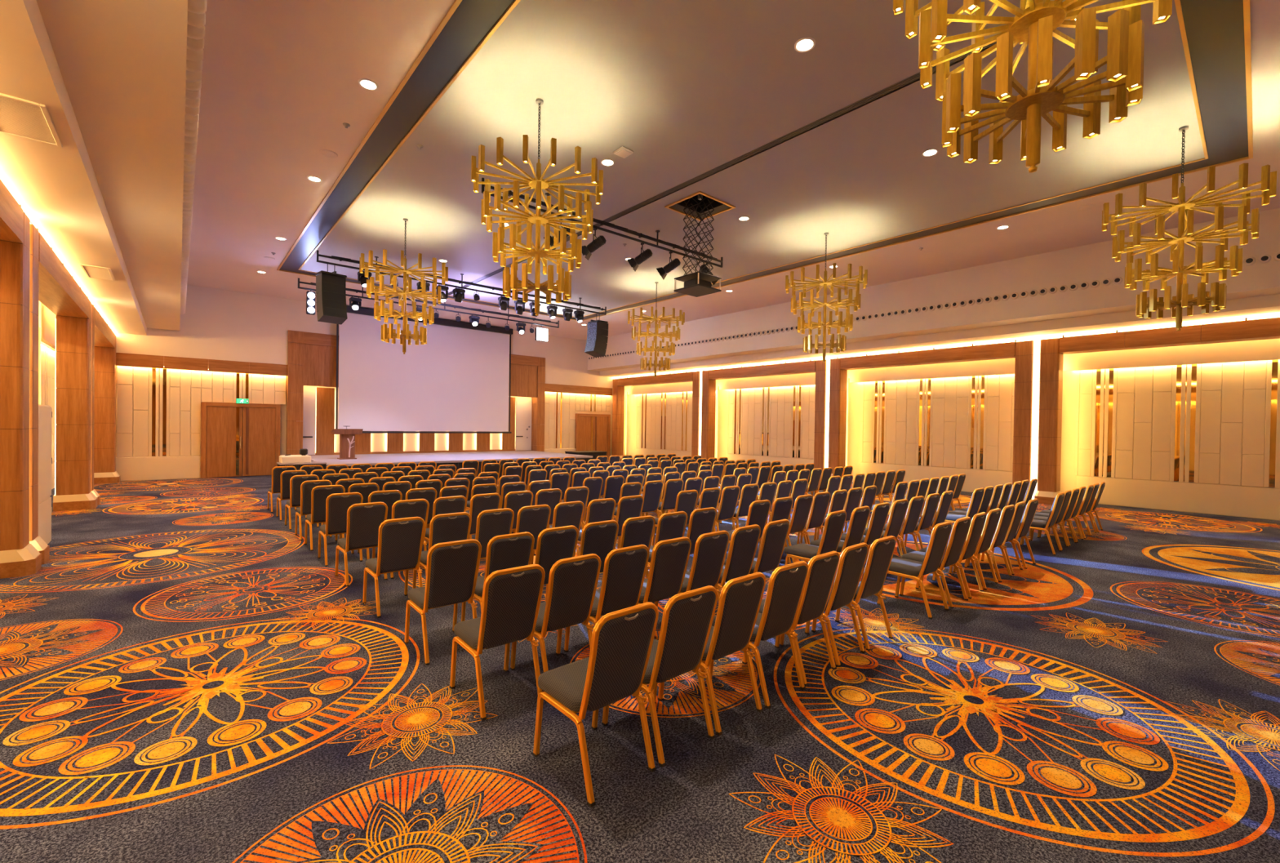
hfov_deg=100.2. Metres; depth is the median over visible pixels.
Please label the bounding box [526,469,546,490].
banquet chair
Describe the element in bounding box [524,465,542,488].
banquet chair
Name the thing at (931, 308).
air nozzle
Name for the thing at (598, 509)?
banquet chair
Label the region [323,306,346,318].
grille
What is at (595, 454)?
steps
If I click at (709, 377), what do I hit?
trim
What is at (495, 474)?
banquet chair
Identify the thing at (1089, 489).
banquet chair
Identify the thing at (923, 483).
banquet chair
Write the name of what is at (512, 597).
banquet chair
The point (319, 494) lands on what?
banquet chair
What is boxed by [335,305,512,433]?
projection screen
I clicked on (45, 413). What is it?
tall cabinet
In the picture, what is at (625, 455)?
banquet chair
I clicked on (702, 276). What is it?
tray
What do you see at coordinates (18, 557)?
trim
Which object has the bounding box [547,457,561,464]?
banquet chair
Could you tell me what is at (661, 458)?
banquet chair
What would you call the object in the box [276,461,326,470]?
platform
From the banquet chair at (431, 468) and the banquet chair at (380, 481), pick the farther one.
the banquet chair at (431, 468)
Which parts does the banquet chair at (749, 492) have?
seat, frame, backrest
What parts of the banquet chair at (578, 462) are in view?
frame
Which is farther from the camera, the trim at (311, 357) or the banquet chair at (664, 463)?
the trim at (311, 357)
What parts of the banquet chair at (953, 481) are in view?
backrest, frame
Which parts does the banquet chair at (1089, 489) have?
leg, frame, backrest, leg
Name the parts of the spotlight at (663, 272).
barn door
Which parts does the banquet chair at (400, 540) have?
leg, rail, leg, seat, frame, backrest, leg, leg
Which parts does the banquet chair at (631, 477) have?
frame, backrest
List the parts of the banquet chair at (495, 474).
frame, backrest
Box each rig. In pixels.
[297,278,559,328]
[316,249,606,315]
[481,177,722,267]
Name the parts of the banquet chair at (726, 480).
backrest, frame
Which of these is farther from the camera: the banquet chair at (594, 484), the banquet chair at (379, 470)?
the banquet chair at (379, 470)
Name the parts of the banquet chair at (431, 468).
frame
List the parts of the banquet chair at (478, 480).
seat, frame, backrest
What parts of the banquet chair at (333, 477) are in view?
backrest, frame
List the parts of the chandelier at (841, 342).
arm, arm, arm, arm, arm, arm, arm, arm, arm, arm, arm, hub plate, hub plate, chain, arm, arm, arm, arm, arm, arm, arm, arm, arm, arm, arm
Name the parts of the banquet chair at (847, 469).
frame, backrest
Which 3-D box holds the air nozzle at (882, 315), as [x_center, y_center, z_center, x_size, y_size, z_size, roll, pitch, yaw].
[7.181,-3.438,15.799,0.076,0.168,0.165,0,1,-41]
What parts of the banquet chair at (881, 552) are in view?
leg, leg, seat, leg, frame, backrest, leg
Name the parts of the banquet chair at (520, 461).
backrest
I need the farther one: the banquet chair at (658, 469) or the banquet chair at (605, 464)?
the banquet chair at (605, 464)
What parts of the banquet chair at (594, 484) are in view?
frame, backrest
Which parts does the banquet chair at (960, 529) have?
leg, leg, seat, leg, frame, backrest, leg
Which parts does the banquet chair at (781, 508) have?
frame, backrest, leg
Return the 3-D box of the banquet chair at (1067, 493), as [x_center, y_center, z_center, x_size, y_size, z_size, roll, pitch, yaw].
[6.764,1.428,8.908,0.448,0.951,0.623,0,1,-41]
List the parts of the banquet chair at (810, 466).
backrest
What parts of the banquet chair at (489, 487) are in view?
frame, backrest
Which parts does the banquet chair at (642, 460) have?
frame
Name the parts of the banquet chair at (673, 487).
seat, frame, backrest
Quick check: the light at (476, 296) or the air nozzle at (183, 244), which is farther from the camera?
the light at (476, 296)
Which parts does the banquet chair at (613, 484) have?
backrest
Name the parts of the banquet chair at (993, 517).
leg, leg, frame, backrest, leg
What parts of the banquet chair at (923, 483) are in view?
frame, backrest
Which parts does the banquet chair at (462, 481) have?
backrest, frame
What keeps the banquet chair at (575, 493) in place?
on the floor
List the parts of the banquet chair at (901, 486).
frame, backrest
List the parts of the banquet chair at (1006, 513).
leg, leg, frame, backrest, leg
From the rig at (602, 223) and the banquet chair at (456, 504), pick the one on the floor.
the banquet chair at (456, 504)
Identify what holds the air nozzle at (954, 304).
attached to the wall at (1193, 428)
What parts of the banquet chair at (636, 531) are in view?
frame, backrest, leg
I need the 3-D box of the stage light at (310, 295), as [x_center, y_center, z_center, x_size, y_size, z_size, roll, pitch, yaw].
[-9.624,-3.791,15.633,0.220,0.740,0.134,0,1,-41]
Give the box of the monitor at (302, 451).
[299,448,307,455]
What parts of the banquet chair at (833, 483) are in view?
frame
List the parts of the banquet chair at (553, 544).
leg, frame, backrest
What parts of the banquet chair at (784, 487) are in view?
frame, backrest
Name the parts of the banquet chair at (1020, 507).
leg, frame, backrest, leg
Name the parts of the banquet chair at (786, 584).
leg, seat, leg, rail, leg, frame, backrest, leg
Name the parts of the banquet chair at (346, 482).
frame, backrest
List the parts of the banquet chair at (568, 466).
frame, backrest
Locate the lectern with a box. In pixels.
[330,426,363,459]
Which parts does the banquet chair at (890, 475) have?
backrest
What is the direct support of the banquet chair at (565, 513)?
on the floor
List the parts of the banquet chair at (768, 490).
frame, backrest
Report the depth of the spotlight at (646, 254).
11.45 m
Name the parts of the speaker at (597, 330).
bumper frame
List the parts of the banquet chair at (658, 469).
frame, backrest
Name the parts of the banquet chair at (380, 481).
frame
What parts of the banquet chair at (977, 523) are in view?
leg, seat, leg, backrest, frame, leg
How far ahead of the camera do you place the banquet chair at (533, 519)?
6.29 m
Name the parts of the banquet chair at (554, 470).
backrest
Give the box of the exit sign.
[235,398,248,403]
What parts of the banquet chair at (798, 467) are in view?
frame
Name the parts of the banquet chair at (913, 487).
backrest, frame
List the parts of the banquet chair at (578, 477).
backrest, frame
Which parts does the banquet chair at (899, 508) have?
seat, backrest, frame, leg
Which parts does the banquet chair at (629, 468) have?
frame, backrest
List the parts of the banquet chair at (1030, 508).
leg, leg, frame, backrest, leg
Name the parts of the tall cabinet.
door, panel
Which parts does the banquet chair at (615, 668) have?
leg, rail, seat, leg, leg, frame, backrest, leg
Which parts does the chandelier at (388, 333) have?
arm, arm, arm, arm, arm, arm, arm, arm, arm, arm, arm, arm, hub plate, hub plate, hub plate, chain, arm, arm, arm, arm, arm, arm, arm, arm, arm, arm, arm, arm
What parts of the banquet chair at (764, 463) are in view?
frame, backrest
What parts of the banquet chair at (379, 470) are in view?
frame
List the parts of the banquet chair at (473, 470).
backrest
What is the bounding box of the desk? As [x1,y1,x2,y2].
[279,454,311,463]
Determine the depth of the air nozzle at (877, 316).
15.91 m
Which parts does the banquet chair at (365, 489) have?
backrest, frame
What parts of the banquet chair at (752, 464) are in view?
backrest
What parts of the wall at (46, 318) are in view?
padded panel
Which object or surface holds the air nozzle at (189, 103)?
attached to the wall at (46, 318)
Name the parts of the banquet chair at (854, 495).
leg, frame, backrest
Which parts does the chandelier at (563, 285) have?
arm, arm, arm, arm, arm, arm, arm, arm, arm, arm, arm, arm, arm, arm, arm, arm, arm, arm, arm, arm, arm, arm, arm, arm, arm, hub plate, hub plate, hub plate, hub plate, chain, arm, arm, arm, arm, arm, arm, arm, arm, arm, arm, arm, arm, arm, arm, arm, arm, arm, arm, arm, arm, arm, arm, arm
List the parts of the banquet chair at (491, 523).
frame, backrest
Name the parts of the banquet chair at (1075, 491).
leg, leg, seat, leg, frame, backrest, leg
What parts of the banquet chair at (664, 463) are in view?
frame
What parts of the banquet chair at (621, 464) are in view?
frame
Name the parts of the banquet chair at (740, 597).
leg, rail, seat, leg, frame, backrest, leg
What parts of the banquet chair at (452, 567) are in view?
leg, rail, leg, seat, frame, backrest, leg, leg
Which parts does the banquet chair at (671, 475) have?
frame, backrest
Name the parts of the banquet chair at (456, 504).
seat, frame, backrest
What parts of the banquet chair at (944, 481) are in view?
backrest, frame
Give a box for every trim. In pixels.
[0,179,41,578]
[28,223,97,564]
[90,304,119,505]
[280,0,1248,319]
[285,329,545,455]
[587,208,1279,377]
[612,371,700,461]
[701,359,826,480]
[827,340,1034,501]
[1034,317,1279,504]
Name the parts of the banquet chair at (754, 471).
frame, backrest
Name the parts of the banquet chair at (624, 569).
leg, rail, seat, frame, backrest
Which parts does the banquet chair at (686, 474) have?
frame, backrest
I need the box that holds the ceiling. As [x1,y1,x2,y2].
[186,0,1279,340]
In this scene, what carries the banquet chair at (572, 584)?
on the floor
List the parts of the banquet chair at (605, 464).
frame, backrest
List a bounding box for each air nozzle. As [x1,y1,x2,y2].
[182,189,193,195]
[182,193,193,199]
[182,196,193,202]
[182,201,192,206]
[182,204,192,210]
[182,208,192,213]
[182,213,191,217]
[182,216,191,220]
[182,218,191,223]
[182,222,191,226]
[182,226,191,230]
[182,228,191,232]
[182,231,191,235]
[182,234,191,238]
[182,237,190,240]
[182,240,190,244]
[182,242,190,246]
[182,244,190,248]
[183,154,195,160]
[183,159,195,166]
[183,164,195,171]
[183,169,195,177]
[183,174,195,181]
[183,179,194,186]
[183,184,194,190]
[184,121,198,130]
[184,128,197,137]
[184,135,197,143]
[184,142,196,149]
[184,147,196,155]
[185,80,201,91]
[185,88,200,99]
[185,97,199,107]
[185,106,199,115]
[185,113,199,123]
[186,11,205,26]
[186,24,204,39]
[186,36,204,51]
[186,48,203,62]
[186,59,202,72]
[186,70,201,81]
[187,0,206,13]
[855,315,861,321]
[861,315,866,320]
[867,314,873,319]
[874,313,879,319]
[880,312,886,318]
[886,311,893,316]
[893,310,899,315]
[900,309,906,315]
[906,308,913,314]
[914,306,920,313]
[921,306,928,311]
[928,305,935,311]
[936,303,942,310]
[943,302,951,308]
[951,301,958,307]
[959,300,966,306]
[967,298,974,305]
[975,297,983,304]
[984,296,991,302]
[992,295,1000,302]
[1001,293,1009,300]
[1010,292,1018,299]
[1019,290,1027,297]
[1029,289,1037,296]
[1039,288,1047,295]
[1048,286,1057,293]
[1058,284,1067,292]
[1069,283,1078,290]
[1079,281,1088,288]
[1090,280,1099,287]
[1101,278,1111,286]
[1112,276,1122,284]
[1243,257,1255,265]
[1257,254,1271,263]
[1273,252,1279,261]
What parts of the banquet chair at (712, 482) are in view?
frame, backrest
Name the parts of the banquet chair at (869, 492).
leg, backrest, frame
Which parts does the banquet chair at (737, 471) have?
frame, backrest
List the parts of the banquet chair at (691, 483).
frame, backrest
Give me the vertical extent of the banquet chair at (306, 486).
0.951 m
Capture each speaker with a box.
[263,256,275,259]
[315,263,347,324]
[320,149,337,157]
[584,313,608,357]
[1078,204,1094,209]
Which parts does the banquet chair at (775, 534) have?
seat, frame, backrest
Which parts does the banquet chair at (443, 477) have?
frame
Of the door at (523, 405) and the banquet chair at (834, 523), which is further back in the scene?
the door at (523, 405)
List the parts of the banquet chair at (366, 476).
frame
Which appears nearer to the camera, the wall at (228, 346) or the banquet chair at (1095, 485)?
the banquet chair at (1095, 485)
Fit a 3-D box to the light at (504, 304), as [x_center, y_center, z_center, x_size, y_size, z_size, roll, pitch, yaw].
[-4.152,-3.896,16.292,0.302,0.435,0.241,0,1,-41]
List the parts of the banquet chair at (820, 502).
leg, leg, frame, backrest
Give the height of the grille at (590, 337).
0.191 m
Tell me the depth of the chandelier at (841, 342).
11.66 m
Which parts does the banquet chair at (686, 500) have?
leg, frame, backrest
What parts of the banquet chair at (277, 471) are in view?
leg, leg, frame, backrest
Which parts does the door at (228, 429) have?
push plate, push plate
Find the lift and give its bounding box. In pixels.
[674,194,721,297]
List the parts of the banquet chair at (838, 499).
leg, leg, frame, backrest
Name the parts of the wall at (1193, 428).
padded panel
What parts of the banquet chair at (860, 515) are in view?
seat, frame, backrest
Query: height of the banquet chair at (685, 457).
0.951 m
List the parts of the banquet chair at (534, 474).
backrest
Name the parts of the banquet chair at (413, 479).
frame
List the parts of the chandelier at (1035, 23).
arm, arm, arm, arm, arm, arm, arm, arm, arm, arm, arm, arm, arm, arm, arm, arm, arm, arm, arm, hub plate, hub plate, arm, arm, arm, arm, arm, arm, arm, arm, arm, arm, arm, arm, arm, arm, arm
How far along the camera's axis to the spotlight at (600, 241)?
10.64 m
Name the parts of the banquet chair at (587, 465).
frame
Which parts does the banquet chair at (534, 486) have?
frame, backrest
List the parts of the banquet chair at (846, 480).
backrest, frame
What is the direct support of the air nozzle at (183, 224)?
attached to the wall at (46, 318)
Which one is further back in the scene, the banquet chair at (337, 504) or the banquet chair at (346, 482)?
the banquet chair at (346, 482)
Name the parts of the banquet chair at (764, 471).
frame, backrest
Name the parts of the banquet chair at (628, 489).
frame, backrest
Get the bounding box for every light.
[38,300,56,349]
[275,236,286,240]
[306,175,322,182]
[306,290,315,315]
[349,296,361,310]
[357,271,371,287]
[358,78,378,90]
[416,281,430,292]
[416,306,422,320]
[434,309,439,318]
[435,284,448,302]
[438,259,447,262]
[452,287,465,302]
[455,312,461,321]
[469,315,479,326]
[473,291,479,300]
[485,317,490,328]
[497,295,509,311]
[504,320,509,330]
[514,299,525,315]
[515,321,525,334]
[528,301,540,316]
[529,324,534,333]
[534,325,547,342]
[546,304,557,319]
[562,307,573,320]
[573,309,584,322]
[600,159,614,166]
[613,313,1279,378]
[624,338,1279,395]
[698,339,1039,498]
[737,216,749,221]
[794,37,815,53]
[921,148,938,156]
[996,225,1009,229]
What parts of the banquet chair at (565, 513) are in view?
leg, frame, backrest, leg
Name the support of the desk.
on the platform
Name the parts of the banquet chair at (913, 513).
leg, frame, backrest, leg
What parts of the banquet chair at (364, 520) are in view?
leg, rail, leg, seat, frame, backrest, leg, leg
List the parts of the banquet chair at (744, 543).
seat, frame, backrest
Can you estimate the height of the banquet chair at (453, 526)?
0.951 m
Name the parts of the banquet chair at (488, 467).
backrest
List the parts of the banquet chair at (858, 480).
backrest, frame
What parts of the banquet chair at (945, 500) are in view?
leg, frame, backrest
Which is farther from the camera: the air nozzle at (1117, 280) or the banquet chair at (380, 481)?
the air nozzle at (1117, 280)
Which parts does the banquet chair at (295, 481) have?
leg, leg, seat, backrest, frame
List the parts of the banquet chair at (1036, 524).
rail, seat, leg, frame, backrest, leg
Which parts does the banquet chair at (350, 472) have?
frame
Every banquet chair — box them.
[267,466,296,512]
[275,470,307,520]
[284,474,319,529]
[294,480,332,540]
[299,465,323,475]
[304,484,345,551]
[311,468,336,479]
[317,492,363,566]
[320,473,349,524]
[326,464,348,473]
[334,478,364,537]
[334,501,387,586]
[338,467,362,478]
[339,482,379,538]
[351,463,372,472]
[352,471,377,483]
[357,489,402,559]
[362,516,425,617]
[365,466,388,476]
[368,476,395,490]
[374,462,395,471]
[380,471,404,481]
[382,480,411,499]
[390,498,429,578]
[391,466,412,475]
[397,462,416,470]
[397,475,423,488]
[404,538,481,665]
[405,487,436,524]
[407,469,430,479]
[412,511,471,588]
[414,465,435,475]
[415,479,442,528]
[417,461,436,469]
[424,495,466,541]
[425,484,468,544]
[426,473,451,488]
[432,468,453,478]
[436,464,456,475]
[444,477,470,511]
[449,564,545,720]
[453,472,475,500]
[456,467,476,475]
[461,531,534,648]
[462,459,479,477]
[466,471,498,509]
[466,475,496,510]
[466,483,497,538]
[469,493,501,534]
[475,507,514,595]
[476,459,497,476]
[483,462,500,480]
[497,462,519,483]
[497,475,520,496]
[498,458,514,478]
[499,481,526,508]
[503,490,533,533]
[504,466,522,479]
[510,553,600,671]
[511,480,551,533]
[515,457,530,466]
[515,504,551,550]
[520,461,537,481]
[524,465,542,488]
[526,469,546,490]
[530,500,584,564]
[533,457,546,465]
[533,488,562,555]
[533,601,658,807]
[534,524,578,631]
[538,460,554,469]
[544,464,560,479]
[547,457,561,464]
[548,485,589,527]
[549,468,567,480]
[550,471,569,500]
[555,460,570,468]
[560,463,577,502]
[562,457,575,463]
[564,544,649,652]
[568,466,586,487]
[571,471,591,507]
[572,459,585,467]
[577,497,615,543]
[578,520,618,573]
[580,462,595,471]
[581,476,603,528]
[587,458,600,466]
[588,466,604,497]
[592,470,609,496]
[596,455,608,462]
[596,462,610,470]
[599,475,624,505]
[601,585,718,767]
[606,465,621,475]
[608,455,620,466]
[612,461,625,469]
[612,469,628,483]
[613,481,641,518]
[614,494,644,548]
[615,467,645,506]
[619,515,655,602]
[621,454,632,460]
[621,457,633,465]
[622,464,636,475]
[625,474,644,515]
[632,454,644,464]
[634,457,645,468]
[637,536,691,604]
[638,463,652,485]
[640,466,662,502]
[640,472,662,516]
[641,480,663,518]
[644,453,654,464]
[645,478,683,515]
[646,457,657,463]
[646,460,658,467]
[647,471,679,515]
[647,511,687,565]
[651,489,697,545]
[654,529,729,607]
[656,453,666,460]
[657,571,765,735]
[658,456,670,466]
[659,459,671,476]
[661,462,686,480]
[661,466,677,500]
[664,471,696,512]
[665,477,702,529]
[666,453,675,459]
[671,456,680,466]
[672,458,684,466]
[681,455,691,462]
[684,458,695,471]
[686,462,698,475]
[686,506,716,554]
[688,524,760,604]
[692,455,702,462]
[695,469,712,508]
[696,457,706,476]
[696,475,719,522]
[697,464,711,477]
[697,487,720,531]
[699,461,711,496]
[707,457,717,470]
[708,560,808,708]
[711,463,724,486]
[712,460,724,465]
[712,485,740,532]
[716,473,751,511]
[716,474,736,524]
[716,483,759,531]
[718,457,728,465]
[718,467,746,488]
[719,462,736,486]
[720,460,734,479]
[722,519,789,586]
[726,499,770,542]
[735,459,745,466]
[735,481,777,528]
[736,462,747,472]
[746,458,755,473]
[746,466,759,500]
[748,462,759,483]
[748,550,839,686]
[756,461,770,490]
[756,466,770,500]
[757,471,786,496]
[757,496,793,564]
[765,493,813,562]
[766,480,792,523]
[767,464,793,497]
[768,460,780,480]
[768,465,782,482]
[768,478,808,520]
[778,542,868,666]
[783,510,846,564]
[785,470,798,494]
[788,491,831,544]
[789,468,809,496]
[794,463,804,478]
[800,488,847,543]
[804,462,814,497]
[805,467,822,494]
[807,466,832,496]
[809,505,870,573]
[811,535,896,650]
[813,466,843,495]
[816,487,862,539]
[824,465,853,491]
[826,474,853,512]
[826,475,840,502]
[840,502,889,561]
[844,484,876,533]
[851,473,864,506]
[860,471,875,502]
[863,498,908,555]
[866,480,907,528]
[873,469,905,504]
[873,471,885,502]
[876,520,951,618]
[879,470,895,502]
[883,495,924,554]
[888,480,919,509]
[890,478,929,511]
[899,515,971,608]
[900,493,939,548]
[903,490,953,546]
[919,511,986,598]
[920,475,949,516]
[921,474,958,513]
[922,476,939,517]
[936,507,1000,590]
[937,473,965,510]
[944,487,984,522]
[947,485,993,514]
[952,504,1014,582]
[959,484,1003,514]
[967,501,1025,574]
[981,497,1038,568]
[995,482,1012,511]
[1004,480,1022,506]
[1005,480,1028,505]
[1006,478,1037,511]
[1012,492,1064,555]
[1022,489,1071,550]
[1030,488,1079,546]
[1040,486,1085,542]
[1047,484,1093,538]
[1056,483,1098,535]
[1062,481,1105,532]
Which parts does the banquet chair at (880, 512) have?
seat, backrest, frame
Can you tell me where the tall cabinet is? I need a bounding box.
[37,404,52,543]
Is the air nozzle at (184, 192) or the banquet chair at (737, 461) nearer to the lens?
the air nozzle at (184, 192)
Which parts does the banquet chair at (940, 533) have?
leg, leg, rail, seat, leg, frame, backrest, leg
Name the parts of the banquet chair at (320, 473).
frame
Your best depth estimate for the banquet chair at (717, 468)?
13.72 m
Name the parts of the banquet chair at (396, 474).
frame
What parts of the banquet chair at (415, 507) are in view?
leg, backrest, frame, leg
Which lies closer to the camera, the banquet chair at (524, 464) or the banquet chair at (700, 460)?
the banquet chair at (524, 464)
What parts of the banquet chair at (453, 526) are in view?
leg, rail, seat, frame, backrest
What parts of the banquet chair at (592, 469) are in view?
backrest, frame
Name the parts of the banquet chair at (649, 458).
backrest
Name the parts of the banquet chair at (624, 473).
frame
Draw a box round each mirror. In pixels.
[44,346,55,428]
[640,360,1279,488]
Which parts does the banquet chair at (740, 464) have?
backrest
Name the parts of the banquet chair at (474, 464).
backrest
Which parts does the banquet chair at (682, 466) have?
backrest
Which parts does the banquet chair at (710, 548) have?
seat, frame, backrest, leg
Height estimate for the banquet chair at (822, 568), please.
0.951 m
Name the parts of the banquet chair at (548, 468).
frame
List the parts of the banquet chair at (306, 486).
leg, leg, seat, frame, backrest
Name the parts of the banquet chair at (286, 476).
leg, leg, frame, backrest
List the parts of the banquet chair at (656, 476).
frame, backrest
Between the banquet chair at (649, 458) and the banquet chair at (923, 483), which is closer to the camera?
the banquet chair at (923, 483)
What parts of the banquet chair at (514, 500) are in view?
frame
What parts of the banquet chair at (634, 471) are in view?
frame, backrest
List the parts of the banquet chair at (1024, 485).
frame, backrest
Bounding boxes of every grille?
[322,273,345,285]
[322,282,345,294]
[322,290,345,302]
[323,299,346,310]
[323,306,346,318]
[584,345,594,351]
[586,328,596,335]
[586,333,595,341]
[586,339,595,346]
[587,321,596,328]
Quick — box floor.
[0,461,1279,862]
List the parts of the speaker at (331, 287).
bumper frame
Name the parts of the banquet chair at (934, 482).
frame, backrest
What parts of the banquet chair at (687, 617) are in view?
leg, rail, seat, leg, leg, frame, backrest, leg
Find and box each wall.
[18,204,111,495]
[113,284,626,481]
[613,313,1279,520]
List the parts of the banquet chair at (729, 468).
frame, backrest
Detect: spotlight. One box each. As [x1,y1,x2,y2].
[543,218,569,249]
[582,227,606,260]
[626,242,653,271]
[656,251,680,279]
[699,262,718,285]
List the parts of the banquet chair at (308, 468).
frame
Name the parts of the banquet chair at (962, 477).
frame, backrest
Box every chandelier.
[359,218,448,354]
[471,98,603,315]
[627,281,684,377]
[785,232,867,362]
[893,0,1172,173]
[1102,125,1276,330]
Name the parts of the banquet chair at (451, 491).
frame, backrest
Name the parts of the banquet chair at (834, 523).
leg, rail, seat, frame, backrest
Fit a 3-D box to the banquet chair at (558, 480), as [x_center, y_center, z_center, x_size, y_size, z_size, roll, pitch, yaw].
[-1.760,1.286,10.839,0.448,0.951,0.623,0,1,-41]
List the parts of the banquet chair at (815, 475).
backrest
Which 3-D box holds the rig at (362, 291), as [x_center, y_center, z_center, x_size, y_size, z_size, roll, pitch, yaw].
[-6.524,-4.341,18.258,8.787,0.486,0.099,0,1,-41]
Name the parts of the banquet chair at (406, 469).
frame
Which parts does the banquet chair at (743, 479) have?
frame, backrest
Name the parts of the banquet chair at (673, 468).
backrest, frame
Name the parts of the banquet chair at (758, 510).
seat, frame, backrest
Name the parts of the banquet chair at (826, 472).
frame, backrest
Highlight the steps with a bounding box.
[564,450,607,459]
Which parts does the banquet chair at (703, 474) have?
frame, backrest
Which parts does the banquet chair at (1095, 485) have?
frame, backrest, leg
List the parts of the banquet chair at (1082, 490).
seat, leg, frame, backrest, leg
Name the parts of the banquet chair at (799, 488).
backrest, frame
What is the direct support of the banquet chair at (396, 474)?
on the floor
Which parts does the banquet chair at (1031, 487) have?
backrest, frame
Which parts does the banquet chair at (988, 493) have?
seat, frame, backrest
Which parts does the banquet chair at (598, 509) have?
seat, frame, backrest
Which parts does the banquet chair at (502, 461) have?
frame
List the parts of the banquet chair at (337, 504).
leg, rail, leg, seat, frame, backrest, leg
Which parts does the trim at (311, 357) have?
panel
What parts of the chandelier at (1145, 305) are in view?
arm, arm, arm, arm, arm, arm, arm, arm, arm, arm, arm, arm, arm, arm, arm, arm, arm, arm, arm, arm, arm, arm, hub plate, hub plate, hub plate, hub plate, chain, arm, arm, arm, arm, arm, arm, arm, arm, arm, arm, arm, arm, arm, arm, arm, arm, arm, arm, arm, arm, arm, arm, arm, arm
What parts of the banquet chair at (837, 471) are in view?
frame, backrest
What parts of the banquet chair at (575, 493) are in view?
backrest, frame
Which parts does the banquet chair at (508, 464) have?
backrest, frame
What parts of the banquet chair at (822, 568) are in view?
seat, leg, leg, frame, backrest, leg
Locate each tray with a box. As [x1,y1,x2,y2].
[674,271,721,281]
[674,284,721,297]
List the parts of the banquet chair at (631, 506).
leg, frame, backrest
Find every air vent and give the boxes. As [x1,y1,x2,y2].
[0,93,62,147]
[79,263,115,280]
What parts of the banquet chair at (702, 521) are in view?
frame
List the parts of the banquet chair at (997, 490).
backrest, frame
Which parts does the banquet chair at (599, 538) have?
frame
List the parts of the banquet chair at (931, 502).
leg, frame, backrest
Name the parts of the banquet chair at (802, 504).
leg, frame, backrest, leg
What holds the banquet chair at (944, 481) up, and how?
on the floor
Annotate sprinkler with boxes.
[342,122,350,128]
[416,144,422,149]
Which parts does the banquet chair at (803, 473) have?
frame, backrest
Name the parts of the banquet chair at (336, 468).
frame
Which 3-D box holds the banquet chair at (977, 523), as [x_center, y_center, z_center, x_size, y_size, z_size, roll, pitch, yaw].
[3.732,1.411,6.387,0.448,0.951,0.623,0,1,-42]
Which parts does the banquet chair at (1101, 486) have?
leg, backrest, frame, leg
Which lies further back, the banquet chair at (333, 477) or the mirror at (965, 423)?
the mirror at (965, 423)
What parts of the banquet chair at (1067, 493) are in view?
leg, seat, leg, frame, backrest, leg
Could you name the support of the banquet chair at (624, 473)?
on the floor
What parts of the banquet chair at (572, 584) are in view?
leg, rail, seat, leg, leg, frame, backrest, leg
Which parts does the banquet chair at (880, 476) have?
backrest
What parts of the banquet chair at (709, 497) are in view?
frame, backrest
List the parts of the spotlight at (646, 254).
barn door, barn door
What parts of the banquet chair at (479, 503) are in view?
frame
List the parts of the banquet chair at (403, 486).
frame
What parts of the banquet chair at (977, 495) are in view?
seat, backrest, frame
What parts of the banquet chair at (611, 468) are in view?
frame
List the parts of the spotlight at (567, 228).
barn door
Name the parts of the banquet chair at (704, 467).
backrest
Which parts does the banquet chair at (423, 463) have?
backrest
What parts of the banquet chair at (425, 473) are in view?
frame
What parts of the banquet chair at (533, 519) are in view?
frame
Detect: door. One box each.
[200,401,280,478]
[302,386,315,454]
[515,397,532,450]
[574,413,610,461]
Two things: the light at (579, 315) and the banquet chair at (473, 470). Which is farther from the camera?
the light at (579, 315)
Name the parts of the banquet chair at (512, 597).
leg, rail, seat, leg, leg, frame, backrest, leg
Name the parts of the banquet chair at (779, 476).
frame, backrest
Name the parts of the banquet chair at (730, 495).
frame, backrest, leg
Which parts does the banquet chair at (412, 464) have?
frame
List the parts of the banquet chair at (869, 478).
frame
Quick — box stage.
[310,450,592,475]
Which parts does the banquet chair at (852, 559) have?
leg, leg, leg, frame, backrest, leg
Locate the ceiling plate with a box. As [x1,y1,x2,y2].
[613,146,633,158]
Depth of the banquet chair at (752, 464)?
14.67 m
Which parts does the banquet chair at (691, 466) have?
backrest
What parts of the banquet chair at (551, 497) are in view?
frame, backrest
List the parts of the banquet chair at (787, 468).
backrest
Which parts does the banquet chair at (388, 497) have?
leg, backrest, frame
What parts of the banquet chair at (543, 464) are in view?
backrest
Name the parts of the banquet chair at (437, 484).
backrest, frame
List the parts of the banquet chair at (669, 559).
seat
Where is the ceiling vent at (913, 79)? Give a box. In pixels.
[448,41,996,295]
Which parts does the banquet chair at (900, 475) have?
frame, backrest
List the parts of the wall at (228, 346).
padded panel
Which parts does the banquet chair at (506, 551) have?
leg, rail, seat, frame, backrest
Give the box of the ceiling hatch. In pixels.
[664,191,735,221]
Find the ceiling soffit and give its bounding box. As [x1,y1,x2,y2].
[0,0,187,335]
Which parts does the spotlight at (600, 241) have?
barn door, barn door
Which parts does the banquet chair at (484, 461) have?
frame, backrest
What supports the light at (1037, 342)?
attached to the wall at (1193, 428)
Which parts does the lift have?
scissor arm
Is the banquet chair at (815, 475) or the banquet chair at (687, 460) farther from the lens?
the banquet chair at (687, 460)
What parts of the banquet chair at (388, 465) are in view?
frame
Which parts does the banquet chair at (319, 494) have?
leg, leg, seat, backrest, frame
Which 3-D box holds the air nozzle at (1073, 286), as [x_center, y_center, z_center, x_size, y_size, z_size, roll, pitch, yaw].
[10.084,-3.361,12.441,0.076,0.168,0.165,0,1,-41]
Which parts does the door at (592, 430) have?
push plate, push plate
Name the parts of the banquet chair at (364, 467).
frame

